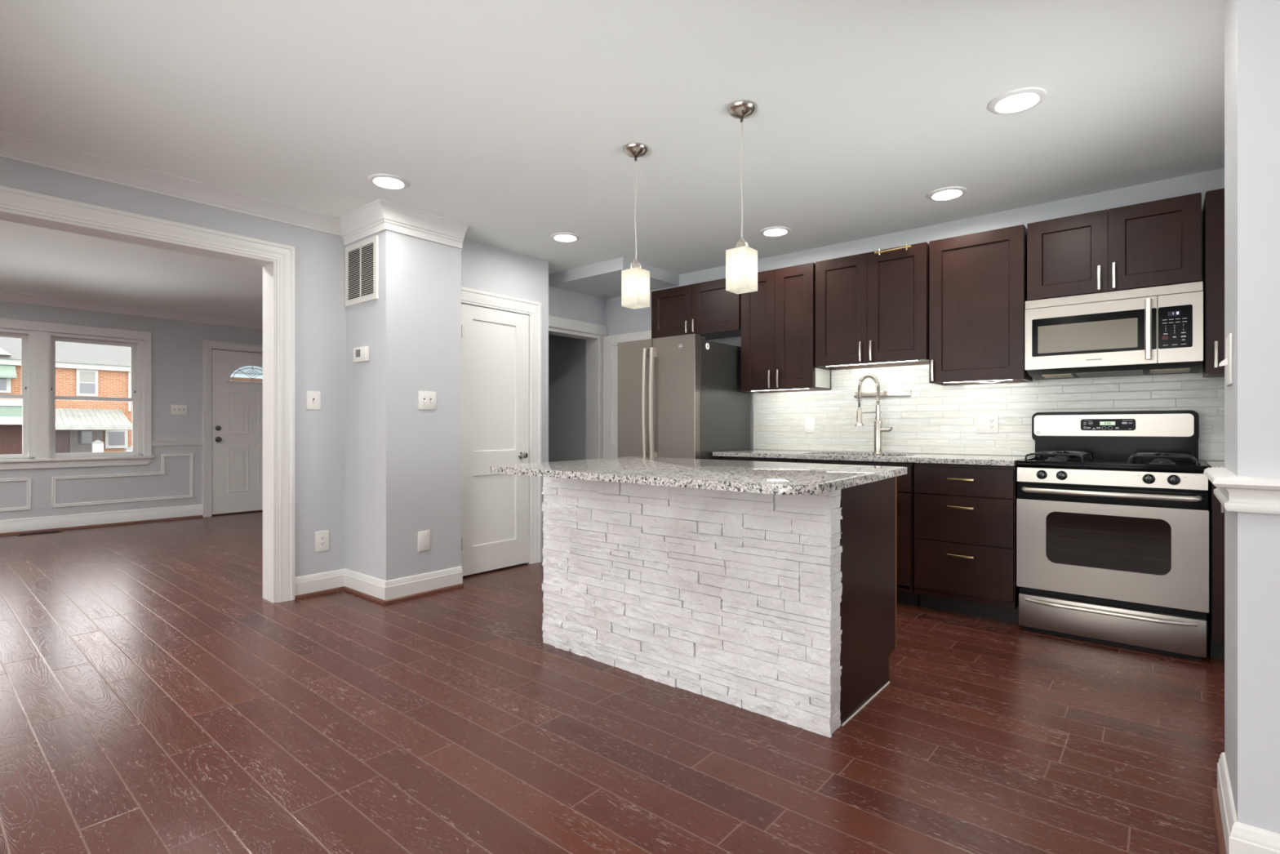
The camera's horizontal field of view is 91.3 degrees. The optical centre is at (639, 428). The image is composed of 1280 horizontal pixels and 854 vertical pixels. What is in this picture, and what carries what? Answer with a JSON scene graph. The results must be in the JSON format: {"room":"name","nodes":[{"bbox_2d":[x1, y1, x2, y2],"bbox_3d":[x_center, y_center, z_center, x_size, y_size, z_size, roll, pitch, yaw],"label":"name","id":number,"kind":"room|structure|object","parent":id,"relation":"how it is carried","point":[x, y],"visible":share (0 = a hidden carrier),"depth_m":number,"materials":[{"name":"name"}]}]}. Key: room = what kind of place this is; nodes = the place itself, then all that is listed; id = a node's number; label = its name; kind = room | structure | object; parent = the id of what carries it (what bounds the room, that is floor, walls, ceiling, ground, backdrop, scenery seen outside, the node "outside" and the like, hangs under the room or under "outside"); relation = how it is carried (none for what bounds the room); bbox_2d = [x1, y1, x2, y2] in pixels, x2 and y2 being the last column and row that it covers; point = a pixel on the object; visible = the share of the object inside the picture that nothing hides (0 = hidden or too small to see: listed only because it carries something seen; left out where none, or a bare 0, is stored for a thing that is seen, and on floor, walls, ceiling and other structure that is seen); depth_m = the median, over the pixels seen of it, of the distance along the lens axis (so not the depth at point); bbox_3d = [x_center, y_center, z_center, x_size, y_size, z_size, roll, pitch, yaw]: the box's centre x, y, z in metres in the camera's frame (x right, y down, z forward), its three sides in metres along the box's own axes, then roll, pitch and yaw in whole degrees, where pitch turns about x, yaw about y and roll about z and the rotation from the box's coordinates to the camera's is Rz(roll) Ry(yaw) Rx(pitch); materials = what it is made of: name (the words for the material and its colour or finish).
{"room":"kitchen","nodes":[
{"label":"kitchen","id":0,"kind":"room"},
{"bbox_2d":[0,300,262,533],"bbox_3d":[-6.343,-0.147,6.520,0.140,2.455,5.360,0,0,40],"label":"wall","id":1,"kind":"structure","parent":0,"point":[176,344],"depth_m":7.26,"materials":[{"name":"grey paint"}]},
{"bbox_2d":[0,477,31,511],"bbox_3d":[-6.621,0.673,6.071,0.011,0.331,1.028,0,0,40],"label":"trim","id":2,"kind":"structure","parent":1,"relation":"attached to","point":[28,479],"depth_m":6.42,"materials":[{"name":"white wood"}]},
{"bbox_2d":[0,317,202,469],"bbox_3d":[-6.125,-0.347,6.737,0.175,1.526,2.372,0,0,40],"label":"window","id":3,"kind":"structure","parent":1,"relation":"in","point":[38,397],"depth_m":6.65,"materials":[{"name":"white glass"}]},
{"bbox_2d":[0,503,202,533],"bbox_3d":[-6.633,0.989,6.053,0.016,0.132,4.072,0,0,40],"label":"baseboard","id":4,"kind":"structure","parent":1,"relation":"attached to","point":[15,525],"depth_m":6.85,"materials":[{"name":"white wood"}]},
{"bbox_2d":[0,515,203,536],"bbox_3d":[-6.627,1.069,6.049,0.030,0.023,4.072,0,0,40],"label":"trim","id":5,"kind":"structure","parent":1,"relation":"attached to","point":[197,516],"depth_m":6.87,"materials":[{"name":"wood"}]},
{"bbox_2d":[52,453,193,507],"bbox_3d":[-5.788,0.568,7.064,0.011,0.534,1.250,0,0,40],"label":"trim","id":6,"kind":"structure","parent":1,"relation":"attached to","point":[55,504],"depth_m":7.08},
{"bbox_2d":[0,289,262,328],"bbox_3d":[-6.243,-1.330,6.450,0.104,0.090,5.180,0,0,40],"label":"crown molding","id":7,"kind":"structure","parent":1,"relation":"attached to","point":[5,295],"depth_m":7.00,"materials":[{"name":"white wood"}]},
{"bbox_2d":[170,404,186,414],"bbox_3d":[-5.475,-0.219,7.432,0.018,0.118,0.163,0,0,40],"label":"light switch","id":8,"kind":"object","parent":1,"relation":"attached to","point":[175,409],"visible":1,"depth_m":7.43,"materials":[{"name":"white plastic"}]},
{"bbox_2d":[202,339,262,516],"bbox_3d":[-5.017,0.003,8.081,0.166,2.154,1.112,0,0,40],"label":"door frame","id":9,"kind":"structure","parent":1,"relation":"attached to","point":[207,345],"depth_m":7.66,"materials":[{"name":"white wood"}]},
{"bbox_2d":[211,349,262,514],"bbox_3d":[-4.970,0.042,8.042,0.108,2.036,0.908,0,0,40],"label":"door","id":10,"kind":"structure","parent":1,"relation":"in","point":[237,406],"depth_m":7.90,"materials":[{"name":"white paint"}]},
{"bbox_2d":[0,156,605,577],"bbox_3d":[-2.381,-0.147,3.864,0.165,2.455,6.380,0,0,40],"label":"wall partition","id":11,"kind":"structure","parent":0,"point":[320,308],"depth_m":4.04,"materials":[{"name":"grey paint"}]},
{"bbox_2d":[0,185,294,603],"bbox_3d":[-3.094,-0.032,3.003,0.203,2.223,2.621,0,0,40],"label":"door frame","id":12,"kind":"structure","parent":11,"relation":"attached to","point":[11,198],"depth_m":3.88,"materials":[{"name":"white wood"}]},
{"bbox_2d":[0,130,468,248],"bbox_3d":[-2.744,-1.302,2.820,0.621,0.147,4.195,0,0,40],"label":"crown molding","id":13,"kind":"structure","parent":11,"relation":"attached to","point":[12,146],"depth_m":3.68,"materials":[{"name":"white wood"}]},
{"bbox_2d":[306,391,320,409],"bbox_3d":[-2.109,-0.181,4.046,0.018,0.122,0.087,0,0,40],"label":"light switch","id":14,"kind":"object","parent":11,"relation":"attached to","point":[313,397],"visible":1,"depth_m":4.04,"materials":[{"name":"white plastic"}]},
{"bbox_2d":[315,529,328,551],"bbox_3d":[-2.078,0.737,4.090,0.009,0.133,0.088,0,0,40],"label":"wall outlet","id":15,"kind":"object","parent":11,"relation":"attached to","point":[322,537],"visible":1,"depth_m":4.09,"materials":[{"name":"white plastic"}]},
{"bbox_2d":[320,535,324,540],"bbox_3d":[-2.075,0.717,4.089,0.002,0.028,0.033,0,0,40],"label":"receptacle","id":16,"kind":"object","parent":15,"relation":"attached to","point":[322,537],"depth_m":4.09,"materials":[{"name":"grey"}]},
{"bbox_2d":[294,582,463,604],"bbox_3d":[-1.690,1.069,4.028,1.018,0.023,0.422,0,0,-5],"label":"trim","id":17,"kind":"structure","parent":11,"relation":"attached to","point":[380,601],"depth_m":4.03,"materials":[{"name":"wood"}]},
{"bbox_2d":[548,315,607,459],"bbox_3d":[-0.696,0.036,5.852,0.193,2.088,0.953,0,0,40],"label":"door frame","id":18,"kind":"structure","parent":11,"relation":"attached to","point":[592,340],"depth_m":6.10,"materials":[{"name":"white wood"}]},
{"bbox_2d":[346,230,461,580],"bbox_3d":[-1.603,-0.147,4.248,0.535,2.455,0.540,0,0,40],"label":"wall column","id":19,"kind":"structure","parent":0,"point":[403,460],"depth_m":4.05,"materials":[{"name":"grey paint"}]},
{"bbox_2d":[353,346,369,362],"bbox_3d":[-1.802,-0.477,4.042,0.167,0.095,0.032,0,0,40],"label":"thermostat","id":20,"kind":"object","parent":19,"relation":"attached to","point":[361,354],"visible":1,"depth_m":4.01,"materials":[{"name":"white plastic"}]},
{"bbox_2d":[345,235,378,306],"bbox_3d":[-1.811,-1.012,4.063,0.427,0.395,0.012,0,0,40],"label":"vent grille","id":21,"kind":"object","parent":19,"relation":"attached to","point":[362,258],"visible":1,"depth_m":4.05,"materials":[{"name":"white metal"}]},
{"bbox_2d":[294,565,462,599],"bbox_3d":[-1.696,1.000,4.037,1.008,0.115,0.403,0,0,-5],"label":"baseboard","id":22,"kind":"structure","parent":19,"relation":"attached to","point":[383,589],"depth_m":4.05,"materials":[{"name":"white wood"}]},
{"bbox_2d":[417,529,430,551],"bbox_3d":[-1.402,0.731,4.064,0.008,0.132,0.088,0,0,40],"label":"blank plate","id":23,"kind":"object","parent":19,"relation":"attached to","point":[424,536],"visible":1,"depth_m":4.06,"materials":[{"name":"white plastic"}]},
{"bbox_2d":[417,391,435,409],"bbox_3d":[-1.383,-0.182,4.079,0.018,0.120,0.128,0,0,40],"label":"light switch","id":24,"kind":"object","parent":19,"relation":"attached to","point":[426,399],"visible":1,"depth_m":4.07,"materials":[{"name":"white plastic"}]},
{"bbox_2d":[461,238,548,564],"bbox_3d":[-1.194,-0.147,4.887,0.340,2.455,0.965,0,0,40],"label":"wall","id":25,"kind":"structure","parent":0,"point":[484,267],"depth_m":4.91,"materials":[{"name":"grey paint"}]},
{"bbox_2d":[461,303,528,576],"bbox_3d":[-1.079,0.084,4.729,0.099,1.964,0.635,0,0,40],"label":"door","id":26,"kind":"structure","parent":25,"relation":"in","point":[495,344],"depth_m":4.73,"materials":[{"name":"white paint"}]},
{"bbox_2d":[461,286,541,564],"bbox_3d":[-1.085,0.033,4.732,0.026,2.095,0.867,0,0,40],"label":"door frame","id":27,"kind":"structure","parent":25,"relation":"attached to","point":[468,295],"depth_m":5.00,"materials":[{"name":"white wood"}]},
{"bbox_2d":[0,511,1224,853],"bbox_3d":[-1.518,1.120,3.139,11.760,0.080,6.380,0,0,40],"label":"floor","id":28,"kind":"structure","parent":0,"point":[153,700],"depth_m":2.20,"materials":[{"name":"red wood"}]},
{"bbox_2d":[17,529,61,536],"bbox_3d":[-6.176,1.076,6.432,0.130,0.008,0.320,0,0,40],"label":"floor vent","id":29,"kind":"object","parent":28,"relation":"in","point":[59,531],"visible":1,"depth_m":6.42,"materials":[{"name":"brown metal"}]},
{"bbox_2d":[617,333,750,459],"bbox_3d":[0.336,0.189,4.949,0.741,1.722,0.854,0,0,40],"label":"refrigerator","id":30,"kind":"object","parent":28,"relation":"on","point":[682,396],"visible":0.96,"depth_m":4.65,"materials":[{"name":"grey metal"}]},
{"bbox_2d":[541,476,896,737],"bbox_3d":[0.312,0.638,2.934,1.507,0.884,0.727,0,0,40],"label":"kitchen island","id":31,"kind":"object","parent":28,"relation":"on","point":[780,607],"visible":0.91,"depth_m":2.50,"materials":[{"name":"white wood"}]},
{"bbox_2d":[489,456,906,494],"bbox_3d":[0.211,0.180,2.744,1.640,0.028,1.153,0,0,40],"label":"island countertop","id":32,"kind":"structure","parent":31,"relation":"on","point":[744,476],"depth_m":2.41,"materials":[{"name":"stone"}]},
{"bbox_2d":[717,456,796,462],"bbox_3d":[0.985,0.644,4.617,0.608,0.872,0.658,0,0,40],"label":"base cabinet","id":33,"kind":"object","parent":28,"relation":"on","point":[730,458],"visible":0.09,"depth_m":4.39,"materials":[{"name":"brown wood"}]},
{"bbox_2d":[712,449,1034,466],"bbox_3d":[1.476,0.186,4.200,1.909,0.028,0.669,0,0,40],"label":"countertop","id":34,"kind":"structure","parent":33,"relation":"on","point":[1011,460],"depth_m":3.92,"materials":[{"name":"stone"}]},
{"bbox_2d":[800,458,912,462],"bbox_3d":[1.448,0.295,4.166,0.705,0.189,0.425,0,0,40],"label":"sink","id":35,"kind":"object","parent":34,"relation":"in","point":[801,459],"visible":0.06,"depth_m":3.96,"materials":[{"name":"silver metal"}]},
{"bbox_2d":[854,373,893,453],"bbox_3d":[1.602,-0.104,4.325,0.257,0.551,0.119,0,0,-2],"label":"kitchen faucet","id":36,"kind":"object","parent":34,"relation":"on","point":[878,428],"visible":1,"depth_m":4.33,"materials":[{"name":"silver metal"}]},
{"bbox_2d":[795,458,919,605],"bbox_3d":[1.512,0.644,4.175,0.748,0.872,0.658,0,0,40],"label":"base cabinet","id":37,"kind":"object","parent":28,"relation":"on","point":[905,593],"visible":0.15,"depth_m":3.74,"materials":[{"name":"brown wood"}]},
{"bbox_2d":[914,462,1019,623],"bbox_3d":[2.006,0.644,3.761,0.520,0.872,0.658,0,0,40],"label":"base cabinet","id":38,"kind":"object","parent":28,"relation":"on","point":[965,515],"visible":0.98,"depth_m":3.53,"materials":[{"name":"brown wood"}]},
{"bbox_2d":[1016,409,1208,660],"bbox_3d":[2.486,0.492,3.319,0.767,1.176,0.702,0,0,40],"label":"gas range","id":39,"kind":"object","parent":28,"relation":"on","point":[1113,513],"visible":1,"depth_m":3.13,"materials":[{"name":"silver metal"}]},
{"bbox_2d":[1017,457,1208,472],"bbox_3d":[2.479,0.188,3.308,0.760,0.032,0.545,0,0,40],"label":"cooktop","id":40,"kind":"object","parent":39,"relation":"in","point":[1072,464],"depth_m":3.19,"materials":[{"name":"black metal"}]},
{"bbox_2d":[1141,461,1183,463],"bbox_3d":[2.730,0.179,3.270,0.172,0.003,0.172,0,0,40],"label":"burner","id":41,"kind":"object","parent":39,"relation":"on","point":[1174,462],"depth_m":3.27,"materials":[{"name":"metal"}]},
{"bbox_2d":[1206,479,1224,658],"bbox_3d":[2.977,0.644,2.947,0.442,0.872,0.658,0,0,40],"label":"base cabinet","id":42,"kind":"object","parent":28,"relation":"on","point":[1215,615],"visible":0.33,"depth_m":2.86,"materials":[{"name":"brown wood"}]},
{"bbox_2d":[1204,460,1224,467],"bbox_3d":[2.974,0.186,2.944,0.450,0.028,0.669,0,0,40],"label":"countertop","id":43,"kind":"structure","parent":42,"relation":"on","point":[1211,464],"depth_m":3.01,"materials":[{"name":"stone"}]},
{"bbox_2d":[0,0,1224,320],"bbox_3d":[-1.518,-1.425,3.139,11.760,0.100,6.380,0,0,40],"label":"ceiling","id":44,"kind":"structure","parent":0,"point":[512,122],"depth_m":2.69,"materials":[{"name":"white paint"}]},
{"bbox_2d":[368,173,408,189],"bbox_3d":[-1.399,-1.369,3.483,0.212,0.011,0.212,0,0,40],"label":"recessed light","id":45,"kind":"object","parent":44,"relation":"in","point":[388,181],"visible":1,"depth_m":3.47,"materials":[{"name":"white plastic"}]},
{"bbox_2d":[550,232,580,242],"bbox_3d":[-0.536,-1.369,4.496,0.212,0.011,0.212,0,0,40],"label":"recessed light","id":46,"kind":"object","parent":44,"relation":"in","point":[559,237],"visible":1,"depth_m":4.48,"materials":[{"name":"white"}]},
{"bbox_2d":[548,257,679,298],"bbox_3d":[-0.236,-1.326,5.598,0.895,0.098,0.755,0,0,40],"label":"soffit","id":47,"kind":"structure","parent":44,"relation":"attached to","point":[602,279],"depth_m":5.45,"materials":[{"name":"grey paint"}]},
{"bbox_2d":[621,142,649,309],"bbox_3d":[-0.021,-0.987,3.072,0.125,0.777,0.125,0,0,40],"label":"pendant lamp","id":48,"kind":"object","parent":44,"relation":"hanging from","point":[635,281],"visible":1,"depth_m":3.04,"materials":[{"name":"white glass"}]},
{"bbox_2d":[725,99,757,293],"bbox_3d":[0.436,-0.983,2.682,0.125,0.785,0.125,0,0,40],"label":"pendant lamp","id":49,"kind":"object","parent":44,"relation":"hanging from","point":[741,261],"visible":1,"depth_m":2.65,"materials":[{"name":"white glass"}]},
{"bbox_2d":[760,226,791,236],"bbox_3d":[0.945,-1.369,4.363,0.212,0.011,0.212,0,0,40],"label":"recessed light","id":50,"kind":"object","parent":44,"relation":"in","point":[775,231],"visible":1,"depth_m":4.35,"materials":[{"name":"white plastic"}]},
{"bbox_2d":[927,186,967,200],"bbox_3d":[1.796,-1.369,3.662,0.212,0.011,0.212,0,0,40],"label":"recessed light","id":51,"kind":"object","parent":44,"relation":"in","point":[945,193],"visible":1,"depth_m":3.65,"materials":[{"name":"white plastic"}]},
{"bbox_2d":[987,87,1047,114],"bbox_3d":[1.583,-1.369,2.627,0.212,0.011,0.212,0,0,40],"label":"recessed light","id":52,"kind":"object","parent":44,"relation":"in","point":[1020,100],"visible":1,"depth_m":2.62,"materials":[{"name":"white plastic"}]},
{"bbox_2d":[548,168,1224,630],"bbox_3d":[1.123,-0.147,5.019,6.170,2.455,0.105,0,0,40],"label":"wall","id":53,"kind":"structure","parent":0,"point":[566,355],"depth_m":4.91,"materials":[{"name":"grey paint"}]},
{"bbox_2d":[603,330,651,457],"bbox_3d":[-0.055,0.086,5.864,0.760,1.963,0.035,0,0,40],"label":"door frame","id":54,"kind":"structure","parent":53,"relation":"in","point":[610,342],"depth_m":6.03,"materials":[{"name":"white paint"}]},
{"bbox_2d":[651,278,741,340],"bbox_3d":[0.523,-0.970,5.217,0.872,0.415,0.358,0,0,40],"label":"upper cabinet","id":55,"kind":"object","parent":53,"relation":"attached to","point":[706,309],"visible":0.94,"depth_m":5.09,"materials":[{"name":"brown wood"}]},
{"bbox_2d":[752,393,755,448],"bbox_3d":[0.931,-0.056,5.101,0.015,0.453,0.014,0,0,40],"label":"trim","id":56,"kind":"structure","parent":53,"relation":"attached to","point":[753,394],"depth_m":5.10,"materials":[{"name":"white ceramic"}]},
{"bbox_2d":[741,262,831,392],"bbox_3d":[1.096,-0.731,4.737,0.596,0.893,0.358,0,0,40],"label":"upper cabinet","id":57,"kind":"object","parent":53,"relation":"attached to","point":[778,319],"visible":0.96,"depth_m":4.60,"materials":[{"name":"brown wood"}]},
{"bbox_2d":[756,388,804,391],"bbox_3d":[1.036,-0.294,4.659,0.480,0.018,0.030,0,0,40],"label":"light","id":58,"kind":"object","parent":57,"relation":"attached to","point":[794,388],"visible":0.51,"depth_m":4.64,"materials":[{"name":"white plastic"}]},
{"bbox_2d":[815,241,928,369],"bbox_3d":[1.614,-0.805,4.296,0.744,0.743,0.366,0,0,40],"label":"upper cabinet","id":59,"kind":"object","parent":53,"relation":"attached to","point":[873,307],"visible":0.94,"depth_m":4.17,"materials":[{"name":"brown wood"}]},
{"bbox_2d":[828,360,918,366],"bbox_3d":[1.553,-0.444,4.225,0.630,0.018,0.030,0,0,40],"label":"light","id":60,"kind":"object","parent":59,"relation":"attached to","point":[914,360],"visible":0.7,"depth_m":4.21,"materials":[{"name":"white plastic"}]},
{"bbox_2d":[928,224,1032,385],"bbox_3d":[2.110,-0.731,3.886,0.516,0.893,0.358,0,0,40],"label":"upper cabinet","id":61,"kind":"object","parent":53,"relation":"attached to","point":[978,281],"visible":0.96,"depth_m":3.77,"materials":[{"name":"brown wood"}]},
{"bbox_2d":[944,378,1019,382],"bbox_3d":[2.097,-0.290,3.823,0.440,0.026,0.113,0,0,40],"label":"light","id":62,"kind":"object","parent":61,"relation":"attached to","point":[1019,379],"visible":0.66,"depth_m":3.83,"materials":[{"name":"white plastic"}]},
{"bbox_2d":[755,360,1224,460],"bbox_3d":[2.153,-0.132,4.078,3.171,0.606,0.012,0,0,40],"label":"backsplash","id":63,"kind":"structure","parent":53,"relation":"attached to","point":[935,419],"depth_m":4.14,"materials":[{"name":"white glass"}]},
{"bbox_2d":[804,417,814,432],"bbox_3d":[1.297,-0.027,4.782,0.078,0.120,0.009,0,0,40],"label":"wall outlet","id":64,"kind":"object","parent":63,"relation":"attached to","point":[809,421],"visible":1,"depth_m":4.78,"materials":[{"name":"white plastic"}]},
{"bbox_2d":[853,390,911,397],"bbox_3d":[1.712,-0.243,4.429,0.393,0.042,0.016,0,0,40],"label":"knife strip","id":65,"kind":"object","parent":63,"relation":"attached to","point":[892,393],"visible":1,"depth_m":4.40,"materials":[{"name":"silver metal"}]},
{"bbox_2d":[976,414,998,432],"bbox_3d":[2.224,-0.028,4.004,0.124,0.115,0.009,0,0,40],"label":"wall outlet","id":66,"kind":"object","parent":63,"relation":"attached to","point":[984,423],"visible":1,"depth_m":4.00,"materials":[{"name":"white plastic"}]},
{"bbox_2d":[980,424,986,429],"bbox_3d":[2.203,-0.008,4.018,0.033,0.028,0.002,0,0,40],"label":"receptacle","id":67,"kind":"object","parent":66,"relation":"attached to","point":[982,426],"depth_m":4.02,"materials":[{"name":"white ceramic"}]},
{"bbox_2d":[980,418,986,422],"bbox_3d":[2.203,-0.047,4.018,0.033,0.028,0.002,0,0,40],"label":"receptacle","id":68,"kind":"object","parent":66,"relation":"attached to","point":[982,420],"depth_m":4.02,"materials":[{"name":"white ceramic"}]},
{"bbox_2d":[988,424,995,429],"bbox_3d":[2.241,-0.008,3.986,0.033,0.028,0.002,0,0,40],"label":"receptacle","id":69,"kind":"object","parent":66,"relation":"attached to","point":[990,426],"depth_m":3.98,"materials":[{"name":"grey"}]},
{"bbox_2d":[988,418,995,422],"bbox_3d":[2.241,-0.047,3.986,0.033,0.028,0.002,0,0,40],"label":"receptacle","id":70,"kind":"object","parent":66,"relation":"attached to","point":[990,420],"depth_m":3.98,"materials":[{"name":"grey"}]},
{"bbox_2d":[1026,192,1201,300],"bbox_3d":[2.606,-0.958,3.470,0.750,0.439,0.358,0,0,40],"label":"upper cabinet","id":71,"kind":"object","parent":53,"relation":"attached to","point":[1158,242],"visible":0.99,"depth_m":3.33,"materials":[{"name":"brown wood"}]},
{"bbox_2d":[1025,281,1203,379],"bbox_3d":[2.583,-0.509,3.440,0.753,0.427,0.410,0,0,40],"label":"microwave","id":72,"kind":"object","parent":71,"relation":"attached to","point":[1158,330],"visible":1,"depth_m":3.30,"materials":[{"name":"silver metal"}]},
{"bbox_2d":[1202,188,1224,377],"bbox_3d":[3.076,-0.723,3.075,0.450,0.908,0.358,0,0,40],"label":"upper cabinet","id":73,"kind":"object","parent":53,"relation":"attached to","point":[1213,209],"visible":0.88,"depth_m":3.09,"materials":[{"name":"brown wood"}]},
{"bbox_2d":[1224,0,1279,833],"bbox_3d":[2.551,-0.147,0.836,2.566,2.455,0.420,0,0,40],"label":"wall","id":74,"kind":"structure","parent":0,"point":[1251,27],"depth_m":1.48,"materials":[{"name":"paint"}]},
{"bbox_2d":[1210,789,1226,853],"bbox_3d":[1.610,1.069,1.606,0.196,0.023,0.450,0,0,40],"label":"trim","id":75,"kind":"structure","parent":74,"relation":"attached to","point":[1221,848],"depth_m":1.68,"materials":[{"name":"wood"}]},
{"bbox_2d":[1218,333,1232,386],"bbox_3d":[1.553,-0.179,1.661,0.023,0.131,0.120,0,0,40],"label":"light switch","id":76,"kind":"object","parent":74,"relation":"attached to","point":[1228,362],"visible":1,"depth_m":1.62,"materials":[{"name":"white plastic"}]},
{"bbox_2d":[1203,467,1279,514],"bbox_3d":[2.480,0.156,0.866,2.512,0.084,0.466,0,0,40],"label":"chair rail","id":77,"kind":"object","parent":74,"relation":"attached to","point":[1248,494],"visible":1,"depth_m":1.47,"materials":[{"name":"white wood"}]},
{"bbox_2d":[1217,751,1279,853],"bbox_3d":[2.501,1.000,0.868,2.482,0.115,0.436,0,0,40],"label":"baseboard","id":78,"kind":"structure","parent":74,"relation":"attached to","point":[1240,837],"depth_m":1.49,"materials":[{"name":"white wood"}]},
{"label":"outside","id":79,"kind":"structure","parent":0,"visible":0},
{"bbox_3d":[-25.831,1.757,34.715,65.800,0.300,140.000,0,0,40],"label":"ground","id":80,"kind":"structure","parent":79,"visible":0},
{"bbox_2d":[90,440,104,452],"bbox_3d":[-33.330,1.152,38.457,0.600,0.909,0.563,0,0,40],"label":"gate pillar","id":81,"kind":"structure","parent":80,"relation":"on","point":[97,446],"depth_m":38.31,"materials":[{"name":"grey"}]},
{"bbox_2d":[124,445,132,451],"bbox_3d":[-32.289,1.362,39.699,0.600,0.490,0.621,0,0,40],"label":"gate pillar","id":82,"kind":"structure","parent":80,"relation":"on","point":[130,448],"depth_m":39.49,"materials":[{"name":"grey"}]},
{"bbox_2d":[0,337,262,454],"bbox_3d":[-42.327,-3.481,39.277,10.660,10.175,52.105,0,0,40],"label":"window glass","id":83,"kind":"object","parent":80,"relation":"on","point":[82,370],"visible":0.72,"depth_m":41.21,"materials":[{"name":"clear glass"}]},
{"bbox_2d":[80,371,95,382],"bbox_3d":[-36.731,-3.423,41.592,0.020,0.680,0.782,0,0,40],"label":"blind","id":84,"kind":"object","parent":83,"relation":"hanging from","point":[85,376],"depth_m":41.60,"materials":[{"name":"grey"}]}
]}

